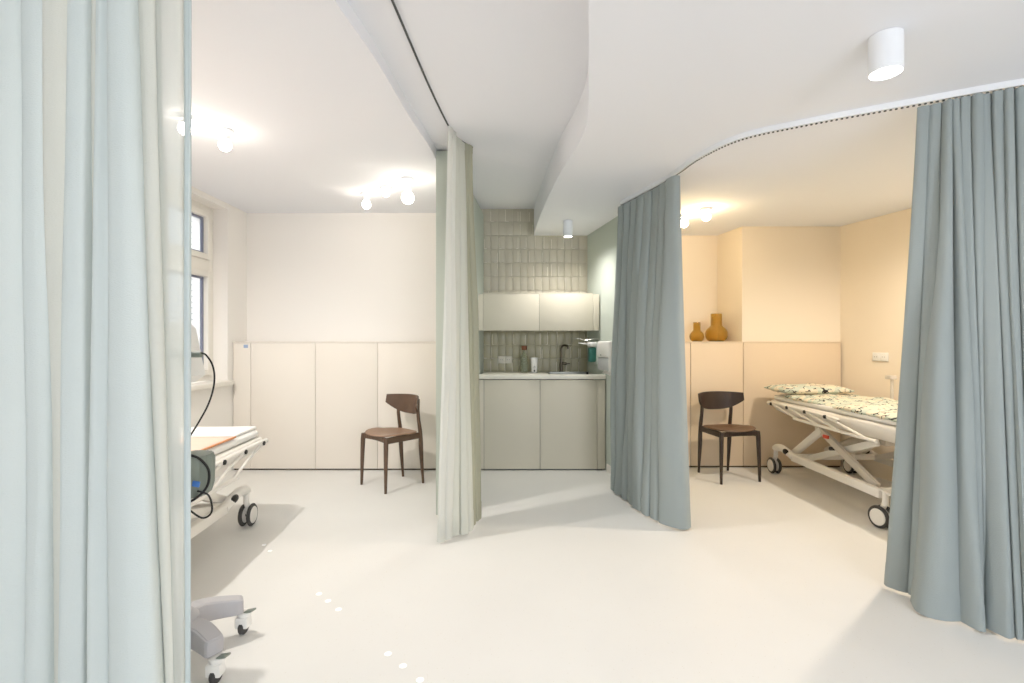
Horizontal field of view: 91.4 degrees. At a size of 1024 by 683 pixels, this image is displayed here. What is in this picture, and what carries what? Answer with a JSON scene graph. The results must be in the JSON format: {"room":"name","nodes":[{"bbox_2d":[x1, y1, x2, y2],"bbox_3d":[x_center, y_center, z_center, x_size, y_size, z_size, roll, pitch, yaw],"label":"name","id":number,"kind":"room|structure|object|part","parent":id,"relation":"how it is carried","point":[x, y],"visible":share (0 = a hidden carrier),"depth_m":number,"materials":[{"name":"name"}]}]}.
{"room":"hospital room","nodes":[
{"label":"hospital room","id":0,"kind":"room"},
{"bbox_2d":[191,187,246,477],"bbox_3d":[-2.790,-0.100,0.860,0.380,2.600,8.120,0,0,0],"label":"wall","id":1,"kind":"structure","parent":0,"point":[229,222],"depth_m":4.57,"materials":[{"name":"white paint"}]},
{"bbox_2d":[191,200,234,390],"bbox_3d":[-2.739,-0.434,3.850,0.378,1.658,1.500,0,0,0],"label":"window","id":2,"kind":"structure","parent":1,"relation":"in","point":[202,260],"depth_m":4.47,"materials":[{"name":"white"}]},
{"bbox_3d":[-2.752,-0.945,4.210,0.075,0.426,0.616,0,0,0],"label":"sash","id":3,"kind":"part","parent":2,"relation":"part of","materials":[{"name":"white"}]},
{"bbox_3d":[-2.752,-0.165,4.210,0.075,0.926,0.616,0,0,0],"label":"sash","id":4,"kind":"part","parent":2,"relation":"part of","materials":[{"name":"white"}]},
{"bbox_3d":[-2.765,-0.430,3.860,0.070,1.560,1.420,0,0,0],"label":"frame","id":5,"kind":"part","parent":2,"relation":"part of","materials":[{"name":"white"}]},
{"bbox_3d":[-2.645,0.375,3.850,0.190,0.040,1.500,0,0,0],"label":"sill","id":6,"kind":"part","parent":2,"relation":"part of","materials":[{"name":"white"}]},
{"bbox_2d":[192,0,436,212],"bbox_3d":[-1.752,-1.296,2.973,2.457,0.071,3.954,0,0,0],"label":"ceiling","id":7,"kind":"structure","parent":0,"point":[319,118],"depth_m":2.80,"materials":[{"name":"white paint"}]},
{"bbox_2d":[215,127,234,151],"bbox_3d":[-1.710,-1.197,2.980,0.100,0.126,0.100,0,0,0],"label":"lamp","id":8,"kind":"object","parent":7,"relation":"attached to","point":[225,134],"visible":1,"depth_m":2.96,"materials":[{"name":"white"}]},
{"bbox_2d":[215,127,234,140],"bbox_3d":[-1.710,-1.229,2.980,0.100,0.061,0.100,0,0,0],"label":"socket","id":9,"kind":"object","parent":8,"relation":"attached to","point":[225,134],"depth_m":2.95,"materials":[{"name":"white"}]},
{"bbox_3d":[-1.710,-1.170,2.980,0.072,0.072,0.072,0,0,0],"label":"bulb","id":10,"kind":"part","parent":8,"relation":"part of","materials":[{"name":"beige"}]},
{"bbox_2d":[360,191,371,208],"bbox_3d":[-1.235,-1.192,4.240,0.100,0.136,0.100,0,0,0],"label":"lamp","id":11,"kind":"object","parent":7,"relation":"attached to","point":[366,195],"visible":1,"depth_m":4.21,"materials":[{"name":"white"}]},
{"bbox_2d":[360,191,371,201],"bbox_3d":[-1.235,-1.224,4.240,0.100,0.071,0.100,0,0,0],"label":"socket","id":12,"kind":"object","parent":11,"relation":"attached to","point":[366,195],"depth_m":4.21,"materials":[{"name":"white"}]},
{"bbox_3d":[-1.235,-1.160,4.240,0.072,0.072,0.072,0,0,0],"label":"bulb","id":13,"kind":"part","parent":11,"relation":"part of","materials":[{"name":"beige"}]},
{"bbox_2d":[379,185,391,196],"bbox_3d":[-1.030,-1.220,4.080,0.100,0.080,0.100,0,0,0],"label":"lamp","id":14,"kind":"object","parent":7,"relation":"attached to","point":[385,189],"visible":1,"depth_m":4.05,"materials":[{"name":"white"}]},
{"bbox_2d":[379,185,391,190],"bbox_3d":[-1.030,-1.245,4.080,0.100,0.030,0.100,0,0,0],"label":"socket","id":15,"kind":"object","parent":14,"relation":"attached to","point":[383,188],"depth_m":4.05,"materials":[{"name":"white"}]},
{"bbox_3d":[-1.030,-1.210,4.080,0.060,0.060,0.060,0,0,0],"label":"bulb","id":16,"kind":"part","parent":14,"relation":"part of","materials":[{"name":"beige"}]},
{"bbox_2d":[401,176,413,203],"bbox_3d":[-0.805,-1.161,3.860,0.100,0.198,0.100,0,0,0],"label":"lamp","id":17,"kind":"object","parent":7,"relation":"attached to","point":[407,197],"visible":1,"depth_m":3.83,"materials":[{"name":"white"}]},
{"bbox_2d":[401,176,413,191],"bbox_3d":[-0.805,-1.204,3.860,0.100,0.111,0.100,0,0,0],"label":"socket","id":18,"kind":"object","parent":17,"relation":"attached to","point":[408,181],"depth_m":3.83,"materials":[{"name":"white"}]},
{"bbox_3d":[-0.805,-1.110,3.860,0.096,0.096,0.096,0,0,0],"label":"bulb","id":19,"kind":"part","parent":17,"relation":"part of","materials":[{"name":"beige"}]},
{"bbox_3d":[-1.635,-1.250,1.307,1.730,0.019,0.080,0,0,0],"label":"track","id":20,"kind":"object","parent":7,"relation":"attached to","visible":0},
{"bbox_2d":[0,0,191,682],"bbox_3d":[-1.387,-0.025,1.238,1.127,2.426,0.114,0,0,-1],"label":"curtain","id":21,"kind":"object","parent":20,"relation":"hanging from","point":[96,95],"visible":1,"depth_m":1.24,"materials":[{"name":"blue fabric"}]},
{"bbox_2d":[247,213,435,341],"bbox_3d":[-1.740,-0.100,5.000,2.480,2.600,0.200,0,0,0],"label":"wall","id":22,"kind":"structure","parent":0,"point":[312,277],"depth_m":4.90,"materials":[{"name":"white paint"}]},
{"bbox_2d":[233,342,435,469],"bbox_3d":[-1.565,0.600,4.771,2.060,1.200,0.248,0,0,0],"label":"panelling","id":23,"kind":"object","parent":22,"relation":"attached to","point":[313,403],"visible":0.87,"depth_m":4.65,"materials":[{"name":"beige laminate"}]},
{"bbox_3d":[-2.513,0.599,4.660,0.161,1.167,0.020,0,0,0],"label":"panel","id":24,"kind":"part","parent":23,"relation":"part of","materials":[{"name":"beige laminate"}]},
{"bbox_3d":[-2.130,0.599,4.660,0.596,1.167,0.020,0,0,0],"label":"panel","id":25,"kind":"part","parent":23,"relation":"part of","materials":[{"name":"beige laminate"}]},
{"bbox_3d":[-1.540,0.599,4.660,0.576,1.167,0.020,0,0,0],"label":"panel","id":26,"kind":"part","parent":23,"relation":"part of","materials":[{"name":"beige laminate"}]},
{"bbox_3d":[-0.892,0.599,4.660,0.711,1.167,0.020,0,0,0],"label":"panel","id":27,"kind":"part","parent":23,"relation":"part of","materials":[{"name":"beige laminate"}]},
{"bbox_2d":[436,151,483,514],"bbox_3d":[-0.463,-0.060,4.359,0.209,2.520,1.803,0,0,4],"label":"wall","id":28,"kind":"structure","parent":0,"point":[441,156],"depth_m":3.46,"materials":[{"name":"grey paint"}]},
{"bbox_2d":[347,0,588,208],"bbox_3d":[-1.250,-1.405,1.075,3.700,0.150,8.550,0,0,0],"label":"ceiling","id":29,"kind":"structure","parent":0,"point":[508,77],"depth_m":2.47,"materials":[{"name":"white paint"}]},
{"bbox_2d":[391,0,464,142],"bbox_3d":[-0.420,-1.326,2.465,0.089,0.008,1.934,0,0,7],"label":"track","id":30,"kind":"object","parent":29,"relation":"attached to","point":[392,1],"visible":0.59,"depth_m":2.33,"materials":[{"name":"grey metal"}]},
{"bbox_2d":[437,126,481,542],"bbox_3d":[-0.314,-0.067,3.165,0.134,2.509,0.471,0,0,17],"label":"curtain","id":31,"kind":"object","parent":30,"relation":"hanging from","point":[459,488],"visible":1,"depth_m":3.14,"materials":[{"name":"grey fabric"}]},
{"bbox_2d":[481,209,716,371],"bbox_3d":[0.850,-0.100,5.270,2.700,2.600,0.160,0,0,0],"label":"wall","id":32,"kind":"structure","parent":0,"point":[699,253],"depth_m":5.19,"materials":[{"name":"beige paint"}]},
{"bbox_2d":[483,209,586,371],"bbox_3d":[0.242,-0.527,5.194,1.083,1.693,0.023,0,0,0],"label":"tiles","id":33,"kind":"structure","parent":32,"relation":"attached to","point":[537,268],"depth_m":5.19,"materials":[{"name":"beige tile"}]},
{"bbox_2d":[498,356,511,362],"bbox_3d":[-0.073,0.188,5.173,0.146,0.076,0.014,0,0,0],"label":"double socket","id":34,"kind":"object","parent":33,"relation":"attached to","point":[501,359],"visible":1,"depth_m":5.17,"materials":[{"name":"beige plastic"}]},
{"bbox_2d":[478,293,598,330],"bbox_3d":[0.251,-0.286,4.990,1.175,0.363,0.380,0,0,0],"label":"upper cabinet","id":35,"kind":"object","parent":32,"relation":"attached to","point":[496,311],"visible":0.91,"depth_m":4.80,"materials":[{"name":"beige"}]},
{"bbox_3d":[-0.307,-0.280,4.809,0.059,0.350,0.018,0,0,0],"label":"filler panel","id":36,"kind":"part","parent":35,"relation":"part of","materials":[{"name":"beige laminate"}]},
{"bbox_3d":[-0.006,-0.280,4.809,0.537,0.350,0.018,0,0,0],"label":"door","id":37,"kind":"part","parent":35,"relation":"part of","materials":[{"name":"beige laminate"}]},
{"bbox_3d":[0.243,-0.462,4.990,1.063,0.012,0.379,0,0,0],"label":"panel","id":38,"kind":"part","parent":35,"relation":"part of","materials":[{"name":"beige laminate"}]},
{"bbox_3d":[0.521,-0.280,4.809,0.513,0.350,0.018,0,0,0],"label":"door","id":39,"kind":"part","parent":35,"relation":"part of","materials":[{"name":"beige laminate"}]},
{"bbox_3d":[0.809,-0.280,4.809,0.057,0.350,0.018,0,0,0],"label":"filler panel","id":40,"kind":"part","parent":35,"relation":"part of","materials":[{"name":"beige laminate"}]},
{"bbox_2d":[587,216,617,469],"bbox_3d":[1.000,0.050,4.410,0.440,2.300,1.580,0,0,0],"label":"wall","id":41,"kind":"structure","parent":0,"point":[601,243],"depth_m":4.70,"materials":[{"name":"grey paint"}]},
{"bbox_2d":[575,338,599,364],"bbox_3d":[0.730,0.093,4.758,0.251,0.255,0.090,0,0,-10],"label":"soap dispenser","id":42,"kind":"object","parent":41,"relation":"attached to","point":[592,346],"visible":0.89,"depth_m":4.73,"materials":[{"name":"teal plastic"}]},
{"bbox_2d":[588,347,595,361],"bbox_3d":[0.762,0.125,4.763,0.063,0.140,0.076,0,0,-10],"label":"bottle","id":43,"kind":"object","parent":42,"relation":"on","point":[591,350],"depth_m":4.73,"materials":[{"name":"teal plastic"}]},
{"bbox_2d":[597,341,611,375],"bbox_3d":[0.856,0.145,4.408,0.127,0.301,0.301,0,0,-10],"label":"paper towel dispenser","id":44,"kind":"object","parent":41,"relation":"attached to","point":[604,348],"visible":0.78,"depth_m":4.37,"materials":[{"name":"white plastic"}]},
{"bbox_3d":[0.883,0.170,4.268,0.122,0.200,0.016,0,0,-10],"label":"frame","id":45,"kind":"part","parent":44,"relation":"part of","materials":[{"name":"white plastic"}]},
{"bbox_2d":[606,464,610,473],"bbox_3d":[0.967,1.165,4.125,0.011,0.070,1.008,0,0,-10],"label":"baseboard","id":46,"kind":"structure","parent":41,"relation":"attached to","point":[608,467],"depth_m":4.57,"materials":[{"name":"white paint"}]},
{"bbox_2d":[191,467,1023,682],"bbox_3d":[0.900,1.250,1.200,8.000,0.100,8.800,0,0,0],"label":"floor","id":47,"kind":"structure","parent":0,"point":[779,578],"depth_m":2.44,"materials":[{"name":"beige plastic"}]},
{"bbox_2d":[191,324,255,682],"bbox_3d":[-1.274,0.562,1.840,0.562,1.274,0.519,0,0,0],"label":"medical equipment cart","id":48,"kind":"object","parent":47,"relation":"on","point":[207,640],"visible":0.29,"depth_m":1.83,"materials":[{"name":"grey plastic"}]},
{"bbox_2d":[191,450,214,518],"bbox_3d":[-1.175,0.500,1.836,0.188,0.280,0.172,0,0,0],"label":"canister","id":49,"kind":"object","parent":48,"relation":"on","point":[202,461],"depth_m":1.80,"materials":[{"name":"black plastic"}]},
{"bbox_3d":[-1.144,1.066,1.811,0.226,0.087,0.093,0,0,16],"label":"leg","id":50,"kind":"part","parent":48,"relation":"part of","materials":[{"name":"grey plastic"}]},
{"bbox_3d":[-1.206,1.066,1.959,0.124,0.087,0.285,0,0,30],"label":"leg","id":51,"kind":"part","parent":48,"relation":"part of","materials":[{"name":"grey plastic"}]},
{"bbox_3d":[-1.015,1.106,1.758,0.041,0.017,0.030,0,0,14],"label":"brake lever","id":52,"kind":"part","parent":48,"relation":"part of","materials":[{"name":"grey plastic"}]},
{"bbox_3d":[-1.077,1.106,2.054,0.041,0.017,0.030,0,0,14],"label":"brake lever","id":53,"kind":"part","parent":48,"relation":"part of","materials":[{"name":"grey plastic"}]},
{"bbox_2d":[191,430,267,538],"bbox_3d":[-1.958,0.891,2.392,0.840,0.618,1.960,0,0,-5],"label":"hospital bed","id":54,"kind":"object","parent":47,"relation":"on","point":[231,452],"visible":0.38,"depth_m":2.93,"materials":[{"name":"white metal"}]},
{"bbox_3d":[-1.693,0.885,2.523,0.030,0.235,0.788,0,0,-5],"label":"lift arm","id":55,"kind":"part","parent":54,"relation":"part of","materials":[{"name":"white metal"}]},
{"bbox_3d":[-1.762,0.892,2.884,0.040,0.229,0.426,0,0,-5],"label":"lift arm","id":56,"kind":"part","parent":54,"relation":"part of","materials":[{"name":"white metal"}]},
{"bbox_2d":[191,436,235,450],"bbox_3d":[-1.966,0.577,2.221,0.738,0.017,1.521,0,0,-4],"label":"pad","id":57,"kind":"object","parent":54,"relation":"on","point":[197,443],"visible":0.08,"depth_m":2.85,"materials":[{"name":"beige"}]},
{"bbox_3d":[-1.560,0.791,2.433,0.023,0.027,0.940,0,0,-4],"label":"guard rail","id":58,"kind":"part","parent":54,"relation":"part of","materials":[{"name":"white metal"}]},
{"bbox_3d":[-1.670,0.964,2.614,0.060,0.101,1.297,0,0,-5],"label":"rail","id":59,"kind":"part","parent":54,"relation":"part of","materials":[{"name":"white metal"}]},
{"bbox_2d":[191,426,255,436],"bbox_3d":[-2.039,0.574,3.158,0.700,0.020,0.300,0,0,-4],"label":"sheet","id":60,"kind":"object","parent":54,"relation":"on","point":[236,431],"visible":0.42,"depth_m":3.13,"materials":[{"name":"white fabric"}]},
{"bbox_3d":[-1.978,0.609,2.390,0.756,0.053,1.916,0,0,-5],"label":"mattress","id":61,"kind":"part","parent":54,"relation":"part of","materials":[{"name":"white"}]},
{"bbox_2d":[360,394,423,493],"bbox_3d":[-0.998,0.830,4.202,0.462,0.743,0.416,0,0,44],"label":"dining chair","id":62,"kind":"object","parent":47,"relation":"on","point":[407,403],"visible":1,"depth_m":4.20,"materials":[{"name":"brown wood"}]},
{"bbox_3d":[-1.250,0.983,4.195,0.042,0.434,0.037,0,0,29],"label":"leg","id":63,"kind":"part","parent":62,"relation":"part of","materials":[{"name":"brown wood"}]},
{"bbox_3d":[-1.113,0.787,4.082,0.342,0.040,0.037,0,0,44],"label":"cross rail","id":64,"kind":"part","parent":62,"relation":"part of","materials":[{"name":"brown wood"}]},
{"bbox_3d":[-0.996,0.983,3.950,0.037,0.434,0.042,0,0,-31],"label":"leg","id":65,"kind":"part","parent":62,"relation":"part of","materials":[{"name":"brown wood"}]},
{"bbox_3d":[-1.007,0.760,4.193,0.425,0.035,0.390,0,0,44],"label":"seat","id":66,"kind":"part","parent":62,"relation":"part of","materials":[{"name":"brown wood"}]},
{"bbox_3d":[-0.988,0.843,4.429,0.038,0.716,0.076,0,0,44],"label":"leg","id":67,"kind":"part","parent":62,"relation":"part of","materials":[{"name":"brown wood"}]},
{"bbox_3d":[-0.908,0.540,4.295,0.462,0.164,0.135,0,0,44],"label":"backrest","id":68,"kind":"part","parent":62,"relation":"part of","materials":[{"name":"brown wood"}]},
{"bbox_3d":[-0.884,0.790,4.088,0.042,0.050,0.341,0,0,44],"label":"rail","id":69,"kind":"part","parent":62,"relation":"part of","materials":[{"name":"brown wood"}]},
{"bbox_3d":[-0.772,0.843,4.220,0.038,0.716,0.076,0,0,44],"label":"leg","id":70,"kind":"part","parent":62,"relation":"part of","materials":[{"name":"brown wood"}]},
{"bbox_2d":[399,663,406,667],"bbox_3d":[-0.403,1.199,1.849,0.027,0.001,0.027,0,0,0],"label":"dot","id":71,"kind":"object","parent":47,"relation":"on","point":[403,665],"visible":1,"depth_m":1.85,"materials":[{"name":"white"}]},
{"bbox_2d":[416,677,423,681],"bbox_3d":[-0.326,1.199,1.772,0.027,0.001,0.027,0,0,0],"label":"dot","id":72,"kind":"object","parent":47,"relation":"on","point":[420,679],"visible":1,"depth_m":1.77,"materials":[{"name":"white"}]},
{"bbox_2d":[479,379,604,469],"bbox_3d":[0.271,0.779,4.918,1.194,0.842,0.535,0,0,0],"label":"base cabinet","id":73,"kind":"object","parent":47,"relation":"on","point":[526,424],"visible":0.84,"depth_m":4.65,"materials":[{"name":"beige"}]},
{"bbox_3d":[-0.294,0.772,4.660,0.063,0.828,0.020,0,0,0],"label":"filler panel","id":74,"kind":"part","parent":73,"relation":"part of","materials":[{"name":"beige laminate"}]},
{"bbox_3d":[0.000,0.772,4.660,0.518,0.828,0.020,0,0,0],"label":"door","id":75,"kind":"part","parent":73,"relation":"part of","materials":[{"name":"beige laminate"}]},
{"bbox_2d":[479,372,605,378],"bbox_3d":[0.271,0.322,4.912,1.202,0.070,0.547,0,0,0],"label":"countertop","id":76,"kind":"structure","parent":73,"relation":"on","point":[485,375],"depth_m":4.64,"materials":[{"name":"beige stone"}]},
{"bbox_2d":[521,346,527,372],"bbox_3d":[0.123,0.176,5.020,0.068,0.270,0.068,0,0,0],"label":"glass bottle","id":77,"kind":"object","parent":76,"relation":"on","point":[524,359],"visible":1,"depth_m":5.00,"materials":[{"name":"green glass"}]},
{"bbox_2d":[531,357,537,372],"bbox_3d":[0.222,0.235,4.980,0.072,0.152,0.072,0,0,0],"label":"cup","id":78,"kind":"object","parent":76,"relation":"on","point":[534,360],"visible":1,"depth_m":4.96,"materials":[{"name":"white plastic"}]},
{"bbox_2d":[559,344,569,371],"bbox_3d":[0.534,0.170,5.119,0.113,0.284,0.074,0,0,18],"label":"tap","id":79,"kind":"object","parent":76,"relation":"on","point":[563,345],"visible":1,"depth_m":5.12,"materials":[{"name":"black metal"}]},
{"bbox_3d":[0.537,0.130,5.110,0.107,0.204,0.025,0,0,40],"label":"spout","id":80,"kind":"part","parent":79,"relation":"part of","materials":[{"name":"black metal"}]},
{"bbox_2d":[547,372,591,373],"bbox_3d":[0.560,0.333,4.930,0.420,0.049,0.340,0,0,0],"label":"sink","id":81,"kind":"object","parent":76,"relation":"in","point":[547,372],"depth_m":5.08,"materials":[{"name":"silver metal"}]},
{"bbox_3d":[0.526,0.772,4.660,0.527,0.828,0.020,0,0,0],"label":"door","id":82,"kind":"part","parent":73,"relation":"part of","materials":[{"name":"beige laminate"}]},
{"bbox_3d":[0.831,0.772,4.660,0.074,0.828,0.020,0,0,0],"label":"filler panel","id":83,"kind":"part","parent":73,"relation":"part of","materials":[{"name":"beige laminate"}]},
{"bbox_2d":[697,391,760,484],"bbox_3d":[1.899,0.830,4.423,0.462,0.743,0.416,0,0,-12],"label":"dining chair","id":84,"kind":"object","parent":47,"relation":"on","point":[708,399],"visible":1,"depth_m":4.53,"materials":[{"name":"black wood"}]},
{"bbox_3d":[1.717,0.843,4.558,0.038,0.716,0.076,0,0,-12],"label":"leg","id":85,"kind":"part","parent":84,"relation":"part of","materials":[{"name":"black wood"}]},
{"bbox_3d":[1.742,0.790,4.386,0.020,0.050,0.341,0,0,-8],"label":"rail","id":86,"kind":"part","parent":84,"relation":"part of","materials":[{"name":"black wood"}]},
{"bbox_3d":[1.873,0.540,4.549,0.462,0.164,0.135,0,0,-12],"label":"backrest","id":87,"kind":"part","parent":84,"relation":"part of","materials":[{"name":"black wood"}]},
{"bbox_3d":[1.764,0.983,4.210,0.042,0.434,0.037,0,0,-27],"label":"leg","id":88,"kind":"part","parent":84,"relation":"part of","materials":[{"name":"black wood"}]},
{"bbox_3d":[1.902,0.760,4.410,0.425,0.035,0.390,0,0,-12],"label":"seat","id":89,"kind":"part","parent":84,"relation":"part of","materials":[{"name":"brown leather"}]},
{"bbox_3d":[2.011,0.843,4.620,0.038,0.716,0.076,0,0,-12],"label":"leg","id":90,"kind":"part","parent":84,"relation":"part of","materials":[{"name":"black wood"}]},
{"bbox_3d":[1.934,0.787,4.260,0.342,0.040,0.037,0,0,-12],"label":"cross rail","id":91,"kind":"part","parent":84,"relation":"part of","materials":[{"name":"black wood"}]},
{"bbox_3d":[2.109,0.983,4.284,0.042,0.434,0.037,0,0,3],"label":"leg","id":92,"kind":"part","parent":84,"relation":"part of","materials":[{"name":"black wood"}]},
{"bbox_2d":[767,375,896,528],"bbox_3d":[2.727,0.738,3.640,0.820,0.925,2.025,0,0,0],"label":"hospital bed","id":93,"kind":"object","parent":47,"relation":"on","point":[868,432],"visible":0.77,"depth_m":3.73,"materials":[{"name":"white metal"}]},
{"bbox_3d":[2.460,0.843,4.170,0.040,0.324,0.435,0,0,0],"label":"lift arm","id":94,"kind":"part","parent":93,"relation":"part of","materials":[{"name":"white metal"}]},
{"bbox_2d":[764,383,853,394],"bbox_3d":[2.630,0.424,4.450,0.600,0.090,0.340,0,0,0],"label":"pillow","id":95,"kind":"object","parent":93,"relation":"on","point":[808,388],"visible":0.98,"depth_m":4.30,"materials":[{"name":"white fabric"}]},
{"bbox_3d":[2.390,0.964,3.894,0.060,0.101,1.327,0,0,0],"label":"rail","id":96,"kind":"part","parent":93,"relation":"part of","materials":[{"name":"white metal"}]},
{"bbox_3d":[2.740,0.509,3.640,0.716,0.052,1.976,0,0,0],"label":"mattress","id":97,"kind":"part","parent":93,"relation":"part of","materials":[{"name":"white fabric"}]},
{"bbox_3d":[2.340,0.641,3.680,0.023,0.027,0.940,0,0,0],"label":"guard rail","id":98,"kind":"part","parent":93,"relation":"part of","materials":[{"name":"white metal"}]},
{"bbox_2d":[782,394,897,422],"bbox_3d":[2.725,0.483,3.525,0.711,0.066,1.753,0,0,0],"label":"blanket","id":99,"kind":"object","parent":93,"relation":"on","point":[879,407],"visible":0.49,"depth_m":3.81,"materials":[{"name":"white fabric"}]},
{"bbox_3d":[2.500,0.835,3.805,0.030,0.331,0.792,0,0,0],"label":"lift arm","id":100,"kind":"part","parent":93,"relation":"part of","materials":[{"name":"white metal"}]},
{"bbox_3d":[2.740,0.830,4.075,0.070,0.302,0.548,0,0,0],"label":"lift motor","id":101,"kind":"part","parent":93,"relation":"part of","materials":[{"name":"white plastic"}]},
{"bbox_3d":[2.460,0.830,3.700,0.035,0.344,0.686,0,0,0],"label":"lift arm","id":102,"kind":"part","parent":93,"relation":"part of","materials":[{"name":"white metal"}]},
{"bbox_3d":[3.020,0.843,4.170,0.040,0.324,0.435,0,0,0],"label":"lift arm","id":103,"kind":"part","parent":93,"relation":"part of","materials":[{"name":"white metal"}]},
{"bbox_3d":[3.090,0.964,3.894,0.060,0.101,1.327,0,0,0],"label":"rail","id":104,"kind":"part","parent":93,"relation":"part of","materials":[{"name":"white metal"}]},
{"bbox_3d":[3.060,0.835,3.805,0.030,0.331,0.792,0,0,0],"label":"lift arm","id":105,"kind":"part","parent":93,"relation":"part of","materials":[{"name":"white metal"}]},
{"bbox_3d":[3.062,0.427,4.040,0.055,0.305,0.060,0,0,0],"label":"guard post","id":106,"kind":"part","parent":93,"relation":"part of","materials":[{"name":"white metal"}]},
{"bbox_2d":[717,226,839,341],"bbox_3d":[2.765,0.040,5.065,1.270,2.320,0.570,0,0,0],"label":"wall","id":107,"kind":"structure","parent":0,"point":[775,283],"depth_m":4.78,"materials":[{"name":"beige paint"}]},
{"bbox_2d":[685,342,840,466],"bbox_3d":[2.180,0.600,4.969,1.900,1.200,0.432,0,0,0],"label":"panelling","id":108,"kind":"object","parent":107,"relation":"attached to","point":[746,367],"visible":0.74,"depth_m":4.75,"materials":[{"name":"beige laminate"}]},
{"bbox_3d":[1.465,0.599,4.763,0.464,1.167,0.015,0,0,0],"label":"panel","id":109,"kind":"part","parent":108,"relation":"part of","materials":[{"name":"beige laminate"}]},
{"bbox_2d":[689,322,703,341],"bbox_3d":[1.830,-0.095,4.950,0.140,0.190,0.138,0,0,0],"label":"vase","id":110,"kind":"object","parent":108,"relation":"on","point":[696,335],"visible":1,"depth_m":4.92,"materials":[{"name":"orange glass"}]},
{"bbox_2d":[705,313,727,341],"bbox_3d":[2.035,-0.139,4.980,0.218,0.277,0.215,0,0,0],"label":"vase","id":111,"kind":"object","parent":108,"relation":"on","point":[716,332],"visible":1,"depth_m":4.92,"materials":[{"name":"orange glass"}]},
{"bbox_3d":[1.950,0.599,4.763,0.494,1.167,0.015,0,0,0],"label":"panel","id":112,"kind":"part","parent":108,"relation":"part of","materials":[{"name":"beige laminate"}]},
{"bbox_3d":[2.665,0.599,4.763,0.924,1.167,0.015,0,0,0],"label":"panel","id":113,"kind":"part","parent":108,"relation":"part of","materials":[{"name":"beige laminate"}]},
{"bbox_2d":[534,0,1023,235],"bbox_3d":[2.385,-1.275,1.100,4.830,0.350,8.500,0,0,0],"label":"ceiling","id":114,"kind":"structure","parent":0,"point":[668,81],"depth_m":2.28,"materials":[{"name":"white paint"}]},
{"bbox_2d":[563,220,572,237],"bbox_3d":[0.510,-1.027,4.560,0.086,0.144,0.086,0,0,0],"label":"ceiling spotlight","id":115,"kind":"object","parent":114,"relation":"attached to","point":[567,224],"visible":1,"depth_m":4.53,"materials":[{"name":"white metal"}]},
{"bbox_2d":[681,214,689,227],"bbox_3d":[1.500,-1.047,4.360,0.100,0.106,0.100,0,0,0],"label":"lamp","id":116,"kind":"object","parent":114,"relation":"attached to","point":[684,223],"visible":0.8,"depth_m":4.33,"materials":[{"name":"white"}]},
{"bbox_3d":[1.500,-1.030,4.360,0.072,0.072,0.072,0,0,0],"label":"bulb","id":117,"kind":"part","parent":116,"relation":"part of","materials":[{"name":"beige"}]},
{"bbox_2d":[681,214,689,219],"bbox_3d":[1.500,-1.079,4.360,0.100,0.041,0.100,0,0,0],"label":"socket","id":118,"kind":"object","parent":116,"relation":"attached to","point":[684,216],"depth_m":4.33,"materials":[{"name":"white"}]},
{"bbox_2d":[700,207,712,220],"bbox_3d":[1.600,-1.047,4.120,0.100,0.106,0.100,0,0,0],"label":"lamp","id":119,"kind":"object","parent":114,"relation":"attached to","point":[706,215],"visible":1,"depth_m":4.09,"materials":[{"name":"white"}]},
{"bbox_2d":[700,207,712,212],"bbox_3d":[1.600,-1.079,4.120,0.100,0.041,0.100,0,0,0],"label":"socket","id":120,"kind":"object","parent":119,"relation":"attached to","point":[704,209],"depth_m":4.09,"materials":[{"name":"white"}]},
{"bbox_3d":[1.600,-1.030,4.120,0.072,0.072,0.072,0,0,0],"label":"bulb","id":121,"kind":"part","parent":119,"relation":"part of","materials":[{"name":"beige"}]},
{"bbox_2d":[620,78,1023,205],"bbox_3d":[2.085,-1.083,2.420,3.827,0.034,0.790,0,0,40],"label":"track","id":122,"kind":"object","parent":114,"relation":"attached to","point":[988,88],"visible":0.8,"depth_m":2.40,"materials":[{"name":"white metal"}]},
{"bbox_2d":[610,175,690,529],"bbox_3d":[0.918,0.068,3.587,0.171,2.240,0.936,0,0,-20],"label":"curtain","id":123,"kind":"object","parent":122,"relation":"hanging from","point":[649,429],"visible":1,"depth_m":3.40,"materials":[{"name":"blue fabric"}]},
{"bbox_2d":[884,86,1023,639],"bbox_3d":[2.426,0.064,1.904,1.589,2.248,0.365,0,0,30],"label":"curtain","id":124,"kind":"object","parent":122,"relation":"hanging from","point":[955,542],"visible":1,"depth_m":2.14,"materials":[{"name":"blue fabric"}]},
{"bbox_2d":[868,27,903,80],"bbox_3d":[1.345,-1.032,1.800,0.106,0.134,0.106,0,0,0],"label":"ceiling spotlight","id":125,"kind":"object","parent":114,"relation":"attached to","point":[885,47],"visible":1,"depth_m":1.77,"materials":[{"name":"white metal"}]},
{"bbox_2d":[840,208,910,480],"bbox_3d":[4.102,0.040,1.064,0.404,2.320,8.785,0,0,-12],"label":"wall","id":126,"kind":"structure","parent":0,"point":[874,252],"depth_m":4.44,"materials":[{"name":"beige paint"}]},
{"bbox_2d":[872,352,888,361],"bbox_3d":[3.223,0.135,4.378,0.015,0.076,0.146,0,0,-13],"label":"double socket","id":127,"kind":"object","parent":126,"relation":"attached to","point":[876,356],"visible":1,"depth_m":4.37,"materials":[{"name":"white plastic"}]}
]}

